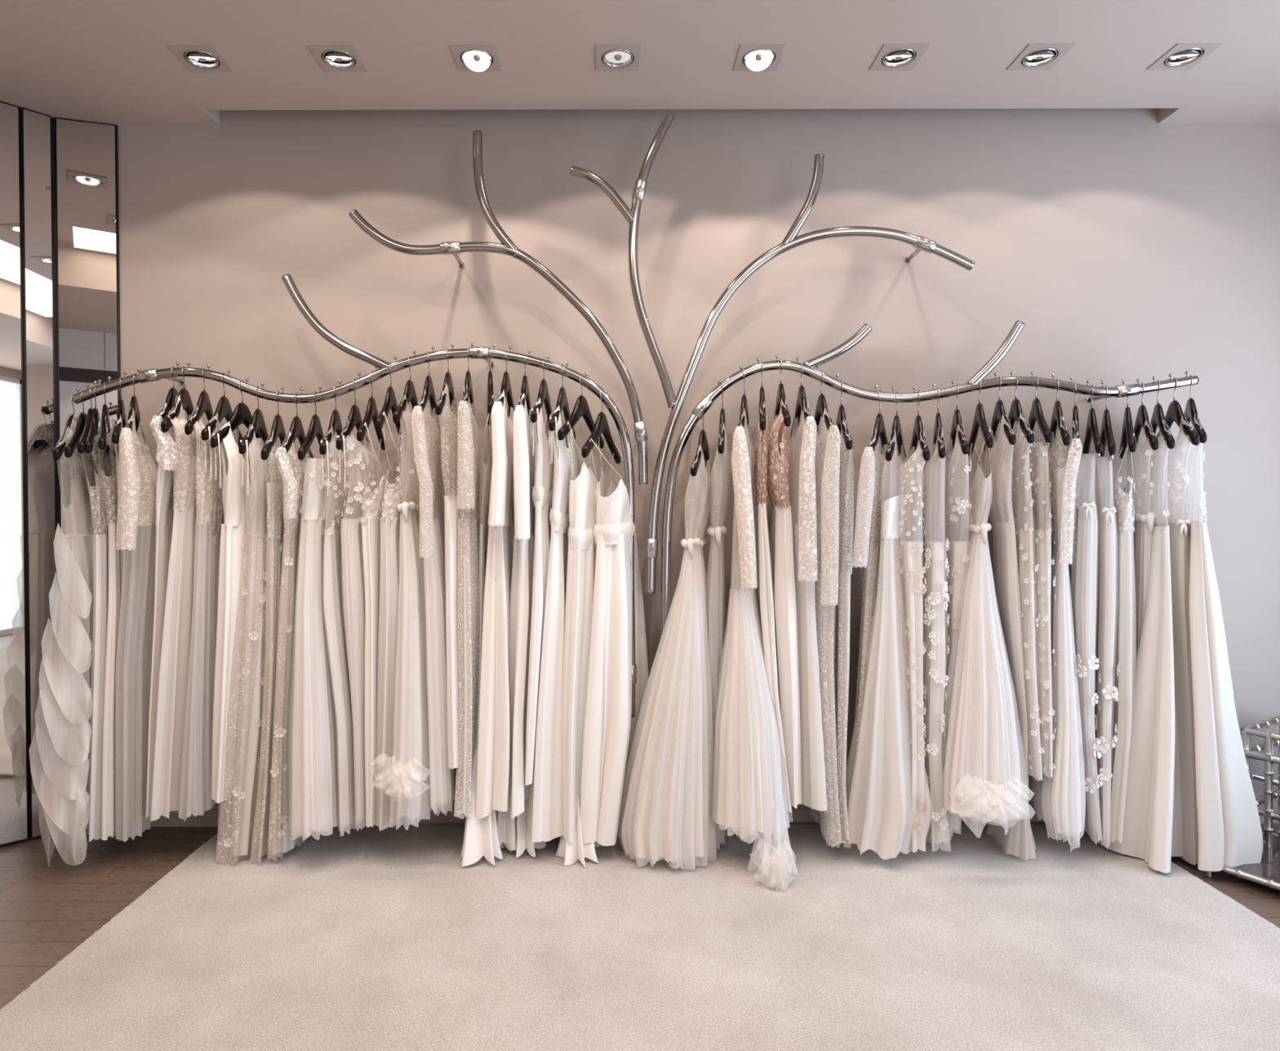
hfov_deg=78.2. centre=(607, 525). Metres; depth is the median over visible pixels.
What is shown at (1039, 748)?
flower
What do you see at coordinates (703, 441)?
clothes hanger
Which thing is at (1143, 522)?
gown
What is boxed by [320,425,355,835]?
gown
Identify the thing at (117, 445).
gown
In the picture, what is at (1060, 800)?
gown
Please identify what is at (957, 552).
gown
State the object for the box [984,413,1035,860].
gown
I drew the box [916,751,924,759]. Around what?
flower
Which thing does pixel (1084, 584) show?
gown
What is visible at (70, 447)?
clothes hanger
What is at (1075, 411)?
clothes hanger
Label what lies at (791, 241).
sculpture
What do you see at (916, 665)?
flower
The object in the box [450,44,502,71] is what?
recessed light
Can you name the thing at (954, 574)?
flower
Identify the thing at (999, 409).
clothes hanger
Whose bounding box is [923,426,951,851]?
gown
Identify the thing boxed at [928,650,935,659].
flower
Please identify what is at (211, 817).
baseboard
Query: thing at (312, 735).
gown
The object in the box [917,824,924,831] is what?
flower
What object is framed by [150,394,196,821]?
gown
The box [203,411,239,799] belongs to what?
gown
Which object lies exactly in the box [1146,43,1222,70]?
recessed light
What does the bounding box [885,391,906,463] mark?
clothes hanger
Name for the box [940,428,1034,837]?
gown
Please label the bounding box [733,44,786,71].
recessed light
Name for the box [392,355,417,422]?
clothes hanger
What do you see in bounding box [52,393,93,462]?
clothes hanger
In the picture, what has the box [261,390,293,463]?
clothes hanger
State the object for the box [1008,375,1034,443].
clothes hanger
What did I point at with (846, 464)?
gown
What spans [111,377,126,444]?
clothes hanger
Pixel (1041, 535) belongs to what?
flower
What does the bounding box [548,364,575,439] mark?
clothes hanger
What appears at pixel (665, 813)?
gown
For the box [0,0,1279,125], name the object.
ceiling
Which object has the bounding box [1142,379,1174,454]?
clothes hanger
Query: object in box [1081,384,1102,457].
clothes hanger
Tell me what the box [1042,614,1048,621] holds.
flower
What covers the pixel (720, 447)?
clothes hanger
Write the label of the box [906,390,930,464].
clothes hanger
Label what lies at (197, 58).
recessed light
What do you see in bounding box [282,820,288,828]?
flower
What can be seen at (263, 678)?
flower
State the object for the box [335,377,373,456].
clothes hanger
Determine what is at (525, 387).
clothes hanger
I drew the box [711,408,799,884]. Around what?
gown
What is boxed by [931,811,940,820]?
flower
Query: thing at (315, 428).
clothes hanger
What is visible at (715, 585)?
gown
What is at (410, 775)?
gown
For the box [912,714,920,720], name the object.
flower
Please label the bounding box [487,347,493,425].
clothes hanger
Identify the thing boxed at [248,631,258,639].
flower
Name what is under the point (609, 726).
gown
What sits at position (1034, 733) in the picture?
flower
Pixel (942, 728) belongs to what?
flower
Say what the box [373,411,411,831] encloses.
gown
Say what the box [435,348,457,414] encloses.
clothes hanger
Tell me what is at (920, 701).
flower
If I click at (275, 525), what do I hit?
gown
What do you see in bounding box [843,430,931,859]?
gown
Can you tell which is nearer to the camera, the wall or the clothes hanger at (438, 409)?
the clothes hanger at (438, 409)
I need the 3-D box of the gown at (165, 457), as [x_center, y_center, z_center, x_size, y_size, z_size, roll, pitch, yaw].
[-1.691,0.303,3.047,0.123,1.535,0.419,0,1,-19]
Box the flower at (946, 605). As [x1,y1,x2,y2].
[944,600,947,610]
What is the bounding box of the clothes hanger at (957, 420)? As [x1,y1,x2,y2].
[945,383,968,461]
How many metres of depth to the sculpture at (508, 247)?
3.02 m
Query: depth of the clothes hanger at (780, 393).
2.98 m
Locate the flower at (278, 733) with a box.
[275,726,286,737]
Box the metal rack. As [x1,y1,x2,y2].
[1203,715,1279,889]
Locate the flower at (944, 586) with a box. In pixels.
[942,584,947,597]
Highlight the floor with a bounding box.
[0,822,1279,1009]
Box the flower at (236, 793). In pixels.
[231,786,242,795]
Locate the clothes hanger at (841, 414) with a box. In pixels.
[835,379,852,449]
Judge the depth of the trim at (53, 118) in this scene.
3.19 m
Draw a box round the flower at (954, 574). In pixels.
[951,570,957,577]
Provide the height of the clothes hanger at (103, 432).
0.275 m
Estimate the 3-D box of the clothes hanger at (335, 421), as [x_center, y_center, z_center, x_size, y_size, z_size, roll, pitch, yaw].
[-1.051,-0.399,3.045,0.023,0.282,0.390,0,1,-5]
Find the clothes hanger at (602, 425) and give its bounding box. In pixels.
[581,390,621,463]
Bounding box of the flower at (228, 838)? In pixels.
[223,837,232,846]
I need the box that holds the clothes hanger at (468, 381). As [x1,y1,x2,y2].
[461,346,475,409]
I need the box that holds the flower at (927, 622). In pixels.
[923,613,930,626]
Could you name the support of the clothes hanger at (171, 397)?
hanging from the rail at (474, 352)
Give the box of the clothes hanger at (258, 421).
[238,385,275,454]
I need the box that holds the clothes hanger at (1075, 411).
[1071,382,1079,450]
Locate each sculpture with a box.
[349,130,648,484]
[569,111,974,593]
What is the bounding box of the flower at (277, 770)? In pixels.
[270,765,279,777]
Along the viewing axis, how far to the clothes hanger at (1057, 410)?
2.99 m
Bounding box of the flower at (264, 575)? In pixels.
[262,571,269,580]
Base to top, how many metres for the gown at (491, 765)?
1.745 m
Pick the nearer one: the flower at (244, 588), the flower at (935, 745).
the flower at (935, 745)
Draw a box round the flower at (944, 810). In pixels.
[941,806,946,815]
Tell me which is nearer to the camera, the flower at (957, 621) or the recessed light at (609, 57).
the recessed light at (609, 57)
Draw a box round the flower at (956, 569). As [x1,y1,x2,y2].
[952,565,960,573]
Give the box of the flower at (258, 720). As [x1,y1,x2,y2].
[256,718,262,726]
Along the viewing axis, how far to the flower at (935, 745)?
2.89 m
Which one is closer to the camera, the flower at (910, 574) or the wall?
the flower at (910, 574)
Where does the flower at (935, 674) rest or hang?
on the gown at (935, 656)
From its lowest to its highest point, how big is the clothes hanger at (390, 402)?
0.283 m
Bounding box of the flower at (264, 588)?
[263,587,269,598]
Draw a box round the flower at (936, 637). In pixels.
[930,635,940,644]
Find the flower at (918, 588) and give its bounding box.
[914,586,921,592]
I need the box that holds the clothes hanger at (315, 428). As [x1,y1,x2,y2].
[297,391,326,462]
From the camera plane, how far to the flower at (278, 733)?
2.89 m
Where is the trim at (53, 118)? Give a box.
[0,107,120,847]
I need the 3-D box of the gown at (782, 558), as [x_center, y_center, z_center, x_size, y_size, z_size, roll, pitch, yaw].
[0.674,0.277,3.065,0.136,1.520,0.386,0,1,3]
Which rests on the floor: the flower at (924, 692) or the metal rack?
the metal rack
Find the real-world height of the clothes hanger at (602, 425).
0.280 m
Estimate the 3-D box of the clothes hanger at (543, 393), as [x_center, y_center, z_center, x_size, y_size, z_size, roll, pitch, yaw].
[-0.246,-0.510,3.043,0.023,0.271,0.390,0,1,7]
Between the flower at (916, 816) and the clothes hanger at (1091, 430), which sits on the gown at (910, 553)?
the flower at (916, 816)
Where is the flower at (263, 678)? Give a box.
[259,676,265,684]
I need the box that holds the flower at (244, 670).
[242,667,249,675]
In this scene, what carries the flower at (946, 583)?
on the gown at (935, 656)
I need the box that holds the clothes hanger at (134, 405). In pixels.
[124,373,145,440]
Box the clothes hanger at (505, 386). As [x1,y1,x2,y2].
[497,349,515,413]
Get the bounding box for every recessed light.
[167,44,234,71]
[308,44,367,71]
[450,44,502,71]
[595,44,640,71]
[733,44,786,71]
[869,44,929,71]
[1006,43,1075,70]
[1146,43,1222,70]
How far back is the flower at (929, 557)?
2.97 m
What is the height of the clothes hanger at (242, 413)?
0.278 m
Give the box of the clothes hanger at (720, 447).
[717,382,725,453]
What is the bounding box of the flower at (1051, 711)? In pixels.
[1048,708,1054,715]
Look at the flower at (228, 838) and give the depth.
2.87 m
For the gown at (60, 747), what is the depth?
2.83 m
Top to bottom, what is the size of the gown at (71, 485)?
1.393 m
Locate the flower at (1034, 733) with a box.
[1030,729,1037,736]
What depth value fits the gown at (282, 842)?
2.92 m
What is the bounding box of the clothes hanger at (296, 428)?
[276,391,314,461]
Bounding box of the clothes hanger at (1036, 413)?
[1028,376,1052,445]
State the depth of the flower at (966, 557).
2.97 m
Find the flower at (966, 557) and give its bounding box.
[962,554,969,561]
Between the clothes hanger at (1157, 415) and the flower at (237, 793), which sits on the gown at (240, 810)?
the flower at (237, 793)
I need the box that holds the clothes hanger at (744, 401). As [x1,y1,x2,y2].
[737,368,748,427]
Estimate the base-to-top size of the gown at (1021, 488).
1.367 m
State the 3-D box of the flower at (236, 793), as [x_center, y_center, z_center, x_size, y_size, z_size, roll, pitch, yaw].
[-1.355,0.973,2.880,0.034,0.036,0.005,0,1,-18]
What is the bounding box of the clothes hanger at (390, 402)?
[375,362,404,439]
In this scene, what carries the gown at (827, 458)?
hanging from the rail at (809, 370)
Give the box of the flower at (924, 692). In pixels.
[923,684,926,694]
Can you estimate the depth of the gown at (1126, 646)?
2.94 m
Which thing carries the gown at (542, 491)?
hanging from the clothes hanger at (543, 393)
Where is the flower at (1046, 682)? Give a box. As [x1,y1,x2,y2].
[1043,679,1048,685]
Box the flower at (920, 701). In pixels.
[917,698,924,706]
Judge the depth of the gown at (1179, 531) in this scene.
2.92 m
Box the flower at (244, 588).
[241,587,247,595]
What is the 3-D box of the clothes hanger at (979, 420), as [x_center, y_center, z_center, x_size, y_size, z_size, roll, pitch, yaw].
[1.438,-0.424,3.044,0.024,0.281,0.390,0,1,15]
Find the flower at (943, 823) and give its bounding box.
[940,818,948,830]
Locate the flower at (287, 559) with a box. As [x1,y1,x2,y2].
[284,555,293,565]
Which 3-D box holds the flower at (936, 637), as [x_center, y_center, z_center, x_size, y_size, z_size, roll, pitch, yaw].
[1.212,0.425,2.910,0.033,0.037,0.003,0,1,28]
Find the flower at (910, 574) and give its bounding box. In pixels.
[906,570,915,578]
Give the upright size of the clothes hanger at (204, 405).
0.279 m
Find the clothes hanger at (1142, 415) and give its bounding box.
[1126,382,1159,457]
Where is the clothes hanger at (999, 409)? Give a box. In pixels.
[983,376,1016,452]
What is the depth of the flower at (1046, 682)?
2.90 m
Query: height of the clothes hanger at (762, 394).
0.286 m
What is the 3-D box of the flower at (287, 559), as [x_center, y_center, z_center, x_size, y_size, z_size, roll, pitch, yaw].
[-1.185,0.132,2.923,0.036,0.035,0.005,-1,1,-41]
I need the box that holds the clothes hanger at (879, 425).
[868,389,892,459]
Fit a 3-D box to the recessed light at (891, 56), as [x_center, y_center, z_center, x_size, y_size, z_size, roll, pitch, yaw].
[1.028,-1.709,2.776,0.156,0.148,0.156,0,1,0]
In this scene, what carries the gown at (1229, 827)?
hanging from the rail at (809, 370)
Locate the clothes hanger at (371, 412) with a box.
[356,370,386,449]
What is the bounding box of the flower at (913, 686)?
[911,683,917,688]
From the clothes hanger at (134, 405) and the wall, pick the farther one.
the wall
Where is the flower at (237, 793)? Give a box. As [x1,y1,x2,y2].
[235,790,245,798]
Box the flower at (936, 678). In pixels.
[933,673,942,683]
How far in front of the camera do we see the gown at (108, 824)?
2.93 m
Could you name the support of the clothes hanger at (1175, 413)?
hanging from the rail at (809, 370)
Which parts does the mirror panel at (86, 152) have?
glass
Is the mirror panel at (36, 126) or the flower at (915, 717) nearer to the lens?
the flower at (915, 717)
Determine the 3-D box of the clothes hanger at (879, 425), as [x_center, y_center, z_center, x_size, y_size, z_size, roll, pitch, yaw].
[1.054,-0.384,3.045,0.023,0.281,0.390,0,1,31]
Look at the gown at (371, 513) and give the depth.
2.92 m
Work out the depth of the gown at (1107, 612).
2.94 m
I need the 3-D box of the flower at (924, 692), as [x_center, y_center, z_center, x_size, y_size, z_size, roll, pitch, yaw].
[1.187,0.613,2.941,0.005,0.038,0.044,0,1,0]
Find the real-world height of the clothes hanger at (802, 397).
0.277 m
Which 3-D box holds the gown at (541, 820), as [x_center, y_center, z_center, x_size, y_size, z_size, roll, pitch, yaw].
[-0.242,0.389,3.065,0.229,1.683,0.401,0,1,12]
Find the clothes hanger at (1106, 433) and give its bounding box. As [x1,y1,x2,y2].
[1097,385,1115,461]
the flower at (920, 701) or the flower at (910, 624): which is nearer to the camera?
the flower at (920, 701)
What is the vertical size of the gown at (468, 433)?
1.611 m
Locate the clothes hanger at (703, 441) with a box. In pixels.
[690,415,712,476]
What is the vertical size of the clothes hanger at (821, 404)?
0.280 m
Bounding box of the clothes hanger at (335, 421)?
[319,385,348,461]
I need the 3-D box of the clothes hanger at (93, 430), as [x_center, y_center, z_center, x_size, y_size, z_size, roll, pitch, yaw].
[-1.981,-0.403,3.045,0.023,0.276,0.390,-1,1,-26]
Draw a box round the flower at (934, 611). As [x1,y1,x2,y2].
[927,608,936,618]
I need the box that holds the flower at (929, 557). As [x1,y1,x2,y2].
[924,547,931,559]
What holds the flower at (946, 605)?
on the gown at (935, 656)
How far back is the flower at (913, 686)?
2.90 m
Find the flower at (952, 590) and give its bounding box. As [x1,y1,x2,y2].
[948,585,954,593]
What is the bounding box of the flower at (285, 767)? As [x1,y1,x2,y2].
[283,763,287,770]
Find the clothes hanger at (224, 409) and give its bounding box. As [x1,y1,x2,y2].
[200,372,243,444]
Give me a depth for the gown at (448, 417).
2.92 m
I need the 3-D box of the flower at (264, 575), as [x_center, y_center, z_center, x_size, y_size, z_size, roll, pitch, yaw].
[-1.285,0.190,2.953,0.005,0.033,0.037,0,1,18]
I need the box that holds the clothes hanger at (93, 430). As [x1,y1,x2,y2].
[84,385,106,458]
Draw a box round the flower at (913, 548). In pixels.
[910,546,916,552]
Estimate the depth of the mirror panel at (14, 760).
3.09 m
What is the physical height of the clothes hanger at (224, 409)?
0.282 m
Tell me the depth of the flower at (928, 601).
2.95 m
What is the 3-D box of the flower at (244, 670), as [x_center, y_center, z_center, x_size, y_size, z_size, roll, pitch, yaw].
[-1.331,0.538,2.897,0.025,0.026,0.003,0,1,-15]
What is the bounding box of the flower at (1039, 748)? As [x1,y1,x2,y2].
[1038,746,1044,753]
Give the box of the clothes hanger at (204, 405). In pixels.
[184,367,218,435]
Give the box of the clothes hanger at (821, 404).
[813,370,834,430]
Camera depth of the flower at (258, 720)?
2.93 m
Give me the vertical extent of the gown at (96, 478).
1.395 m
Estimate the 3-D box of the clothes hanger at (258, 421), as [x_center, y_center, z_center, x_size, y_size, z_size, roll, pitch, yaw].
[-1.351,-0.400,3.045,0.023,0.279,0.390,0,1,-7]
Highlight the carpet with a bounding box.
[0,823,1279,1050]
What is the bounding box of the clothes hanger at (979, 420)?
[968,380,993,455]
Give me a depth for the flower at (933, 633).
2.92 m
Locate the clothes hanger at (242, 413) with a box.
[209,380,261,448]
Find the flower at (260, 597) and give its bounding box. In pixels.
[258,595,265,603]
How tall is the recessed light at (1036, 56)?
0.148 m
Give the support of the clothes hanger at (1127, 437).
hanging from the rail at (809, 370)
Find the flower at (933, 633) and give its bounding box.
[928,631,935,638]
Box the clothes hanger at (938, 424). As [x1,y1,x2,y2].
[931,387,945,462]
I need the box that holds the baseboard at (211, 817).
[150,807,1045,826]
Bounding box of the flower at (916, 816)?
[912,813,920,820]
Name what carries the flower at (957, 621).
on the gown at (957, 552)
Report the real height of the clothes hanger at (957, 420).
0.287 m
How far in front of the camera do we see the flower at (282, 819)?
2.89 m
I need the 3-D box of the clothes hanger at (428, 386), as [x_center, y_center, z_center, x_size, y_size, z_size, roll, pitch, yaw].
[-0.690,-0.531,3.043,0.023,0.284,0.390,0,1,-1]
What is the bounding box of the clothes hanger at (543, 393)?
[530,358,552,422]
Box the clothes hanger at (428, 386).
[417,351,436,412]
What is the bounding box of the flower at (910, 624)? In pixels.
[906,618,913,626]
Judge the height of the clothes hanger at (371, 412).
0.289 m
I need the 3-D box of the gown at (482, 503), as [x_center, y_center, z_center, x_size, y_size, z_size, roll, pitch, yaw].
[-0.491,0.251,3.077,0.088,1.478,0.369,0,1,-9]
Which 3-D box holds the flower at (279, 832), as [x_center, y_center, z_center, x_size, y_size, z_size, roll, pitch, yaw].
[-1.194,1.126,2.880,0.004,0.027,0.029,1,1,40]
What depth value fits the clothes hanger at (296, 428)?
3.01 m
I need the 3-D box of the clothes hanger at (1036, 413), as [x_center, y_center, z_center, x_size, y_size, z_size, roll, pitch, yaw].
[1.658,-0.436,3.044,0.023,0.282,0.390,0,1,16]
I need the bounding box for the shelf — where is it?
[1231,834,1279,882]
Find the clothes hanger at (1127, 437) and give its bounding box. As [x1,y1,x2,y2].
[1119,383,1136,458]
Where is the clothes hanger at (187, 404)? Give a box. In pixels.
[160,366,194,432]
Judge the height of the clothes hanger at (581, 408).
0.274 m
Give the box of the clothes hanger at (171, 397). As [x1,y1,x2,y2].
[152,366,186,431]
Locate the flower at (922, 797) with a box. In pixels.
[920,795,924,801]
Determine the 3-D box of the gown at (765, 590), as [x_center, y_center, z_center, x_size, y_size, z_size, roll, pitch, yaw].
[0.647,0.293,3.080,0.148,1.532,0.412,0,1,13]
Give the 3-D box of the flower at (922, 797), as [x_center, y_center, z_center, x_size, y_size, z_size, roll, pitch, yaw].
[1.152,1.000,2.878,0.028,0.024,0.004,-1,1,-26]
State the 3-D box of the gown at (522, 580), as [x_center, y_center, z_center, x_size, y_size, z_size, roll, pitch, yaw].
[-0.368,0.359,3.037,0.184,1.716,0.429,0,1,-3]
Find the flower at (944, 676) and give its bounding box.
[942,674,948,687]
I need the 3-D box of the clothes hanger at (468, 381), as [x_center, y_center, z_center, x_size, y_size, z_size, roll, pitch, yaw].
[-0.538,-0.548,3.043,0.023,0.280,0.390,0,1,-4]
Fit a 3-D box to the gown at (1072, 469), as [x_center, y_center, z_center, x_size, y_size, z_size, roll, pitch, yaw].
[1.826,0.295,3.060,0.087,1.397,0.525,0,1,34]
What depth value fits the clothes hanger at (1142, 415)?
3.00 m
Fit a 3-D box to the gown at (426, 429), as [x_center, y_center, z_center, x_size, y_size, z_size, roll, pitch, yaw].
[-0.642,0.277,3.038,0.140,1.588,0.430,0,1,0]
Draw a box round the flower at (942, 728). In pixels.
[940,719,945,732]
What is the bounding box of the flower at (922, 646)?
[920,645,925,653]
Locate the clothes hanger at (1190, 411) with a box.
[1174,374,1207,449]
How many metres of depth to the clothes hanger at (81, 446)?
2.94 m
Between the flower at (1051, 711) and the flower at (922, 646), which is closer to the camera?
the flower at (1051, 711)
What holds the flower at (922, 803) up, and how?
on the gown at (910, 553)
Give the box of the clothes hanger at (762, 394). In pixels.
[758,361,766,434]
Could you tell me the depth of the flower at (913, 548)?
2.93 m
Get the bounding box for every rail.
[72,274,636,717]
[661,320,1199,635]
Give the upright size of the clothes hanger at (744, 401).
0.292 m
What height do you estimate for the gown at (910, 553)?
1.550 m
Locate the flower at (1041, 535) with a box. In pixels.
[1038,531,1044,537]
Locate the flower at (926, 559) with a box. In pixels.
[925,558,930,568]
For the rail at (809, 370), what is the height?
1.529 m
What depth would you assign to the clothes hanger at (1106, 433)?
2.98 m
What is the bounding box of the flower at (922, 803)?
[920,801,924,808]
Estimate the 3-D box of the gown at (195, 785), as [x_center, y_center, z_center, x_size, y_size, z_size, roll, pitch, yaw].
[-1.569,0.318,3.055,0.141,1.542,0.399,0,1,-11]
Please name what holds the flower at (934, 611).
on the gown at (935, 656)
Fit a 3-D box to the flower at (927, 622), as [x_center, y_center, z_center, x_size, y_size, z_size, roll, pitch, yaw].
[1.196,0.351,2.939,0.008,0.049,0.056,0,1,-9]
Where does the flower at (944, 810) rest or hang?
on the gown at (935, 656)
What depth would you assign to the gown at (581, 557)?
2.94 m
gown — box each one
[28,413,99,866]
[70,471,81,504]
[80,418,113,841]
[93,458,107,533]
[98,416,119,839]
[113,413,122,836]
[115,406,158,841]
[146,402,186,817]
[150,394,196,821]
[177,405,223,821]
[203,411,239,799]
[211,421,264,803]
[215,424,278,863]
[249,429,285,860]
[267,431,311,855]
[288,457,338,840]
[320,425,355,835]
[337,420,382,830]
[360,422,393,826]
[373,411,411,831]
[380,394,432,830]
[411,387,456,815]
[436,382,458,768]
[453,385,479,818]
[461,390,515,866]
[475,395,493,750]
[495,392,534,850]
[508,404,577,857]
[524,397,554,785]
[555,422,604,866]
[580,438,648,845]
[617,444,719,870]
[706,422,728,848]
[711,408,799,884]
[754,400,791,812]
[761,398,801,808]
[789,400,826,810]
[808,407,841,847]
[835,418,853,844]
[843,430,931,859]
[852,428,890,767]
[892,429,927,852]
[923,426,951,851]
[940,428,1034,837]
[944,423,972,835]
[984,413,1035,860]
[1011,412,1045,781]
[1028,415,1085,851]
[1029,441,1056,778]
[1059,419,1082,577]
[1067,453,1102,844]
[1093,456,1120,848]
[1102,419,1182,872]
[1110,432,1136,844]
[1125,420,1155,652]
[1151,416,1198,864]
[1176,415,1262,871]
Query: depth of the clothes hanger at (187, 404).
3.00 m
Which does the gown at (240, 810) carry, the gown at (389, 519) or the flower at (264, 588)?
the flower at (264, 588)
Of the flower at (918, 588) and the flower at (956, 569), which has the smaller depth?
the flower at (918, 588)
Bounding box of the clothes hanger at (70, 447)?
[64,390,97,462]
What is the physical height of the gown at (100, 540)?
1.567 m
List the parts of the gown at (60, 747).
pointed hem panel, pointed hem panel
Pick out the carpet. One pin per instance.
(370, 938)
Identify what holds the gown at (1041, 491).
hanging from the rail at (809, 370)
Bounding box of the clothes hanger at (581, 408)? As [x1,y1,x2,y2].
[557,373,604,448]
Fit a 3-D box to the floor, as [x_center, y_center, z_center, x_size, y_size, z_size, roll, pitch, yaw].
[0.228,1.317,0.908,6.150,0.060,4.980,0,1,0]
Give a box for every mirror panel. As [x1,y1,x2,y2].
[0,101,29,845]
[21,106,57,838]
[54,117,119,828]
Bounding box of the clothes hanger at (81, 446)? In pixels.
[77,386,98,453]
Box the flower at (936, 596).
[927,591,941,605]
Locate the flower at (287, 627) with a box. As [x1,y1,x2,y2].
[284,624,291,632]
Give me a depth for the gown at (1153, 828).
2.92 m
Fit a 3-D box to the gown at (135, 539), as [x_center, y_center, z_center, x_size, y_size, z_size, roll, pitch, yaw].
[-1.810,0.358,3.047,0.183,1.613,0.432,-1,1,-34]
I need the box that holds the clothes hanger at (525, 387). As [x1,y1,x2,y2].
[518,353,531,416]
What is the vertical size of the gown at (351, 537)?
1.517 m
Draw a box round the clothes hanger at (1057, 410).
[1048,378,1070,448]
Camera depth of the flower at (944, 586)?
2.93 m
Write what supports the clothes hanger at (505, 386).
hanging from the rail at (474, 352)
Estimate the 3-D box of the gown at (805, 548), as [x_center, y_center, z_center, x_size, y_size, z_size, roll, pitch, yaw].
[0.773,0.284,3.040,0.134,1.528,0.440,0,1,4]
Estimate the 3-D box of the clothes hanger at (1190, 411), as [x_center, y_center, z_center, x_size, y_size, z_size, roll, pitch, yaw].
[2.255,-0.442,3.044,0.023,0.280,0.390,0,1,25]
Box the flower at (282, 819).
[280,814,287,822]
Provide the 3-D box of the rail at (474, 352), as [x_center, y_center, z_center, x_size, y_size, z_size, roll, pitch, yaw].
[-0.977,-0.114,3.150,2.178,1.713,0.258,0,1,0]
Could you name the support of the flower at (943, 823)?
on the gown at (935, 656)
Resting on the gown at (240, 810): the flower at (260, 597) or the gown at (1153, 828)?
the flower at (260, 597)
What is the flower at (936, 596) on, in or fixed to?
on the gown at (935, 656)
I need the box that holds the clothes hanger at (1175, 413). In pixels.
[1151,377,1199,450]
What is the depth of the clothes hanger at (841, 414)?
2.98 m
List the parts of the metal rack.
leg, shelf frame, frame, frame, shelf frame, leg, leg, leg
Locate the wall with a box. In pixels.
[117,108,1279,822]
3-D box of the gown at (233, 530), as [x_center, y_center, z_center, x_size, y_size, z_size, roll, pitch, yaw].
[-1.403,0.313,3.054,0.141,1.406,0.380,0,1,20]
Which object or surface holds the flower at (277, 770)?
on the gown at (282, 842)
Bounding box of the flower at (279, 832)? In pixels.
[277,829,284,836]
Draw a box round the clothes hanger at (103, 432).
[97,382,111,455]
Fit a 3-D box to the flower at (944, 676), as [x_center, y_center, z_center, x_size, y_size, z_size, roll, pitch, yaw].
[1.249,0.575,2.908,0.050,0.048,0.006,-1,1,-41]
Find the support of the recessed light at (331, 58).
in the ceiling
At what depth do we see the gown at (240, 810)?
2.93 m
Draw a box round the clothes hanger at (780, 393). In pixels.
[773,359,791,426]
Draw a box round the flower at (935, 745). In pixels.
[926,742,938,755]
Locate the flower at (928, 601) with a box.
[924,598,930,611]
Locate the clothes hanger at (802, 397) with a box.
[790,362,813,437]
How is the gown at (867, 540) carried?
hanging from the rail at (809, 370)
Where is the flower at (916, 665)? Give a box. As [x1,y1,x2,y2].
[912,662,919,669]
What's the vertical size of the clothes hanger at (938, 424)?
0.287 m
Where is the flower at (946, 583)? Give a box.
[943,580,947,591]
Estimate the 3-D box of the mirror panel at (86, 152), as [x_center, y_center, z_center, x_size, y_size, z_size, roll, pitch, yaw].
[-2.128,-0.201,3.236,0.221,2.901,0.010,0,1,-17]
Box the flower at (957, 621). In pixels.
[953,620,960,630]
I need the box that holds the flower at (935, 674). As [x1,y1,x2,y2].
[928,667,938,677]

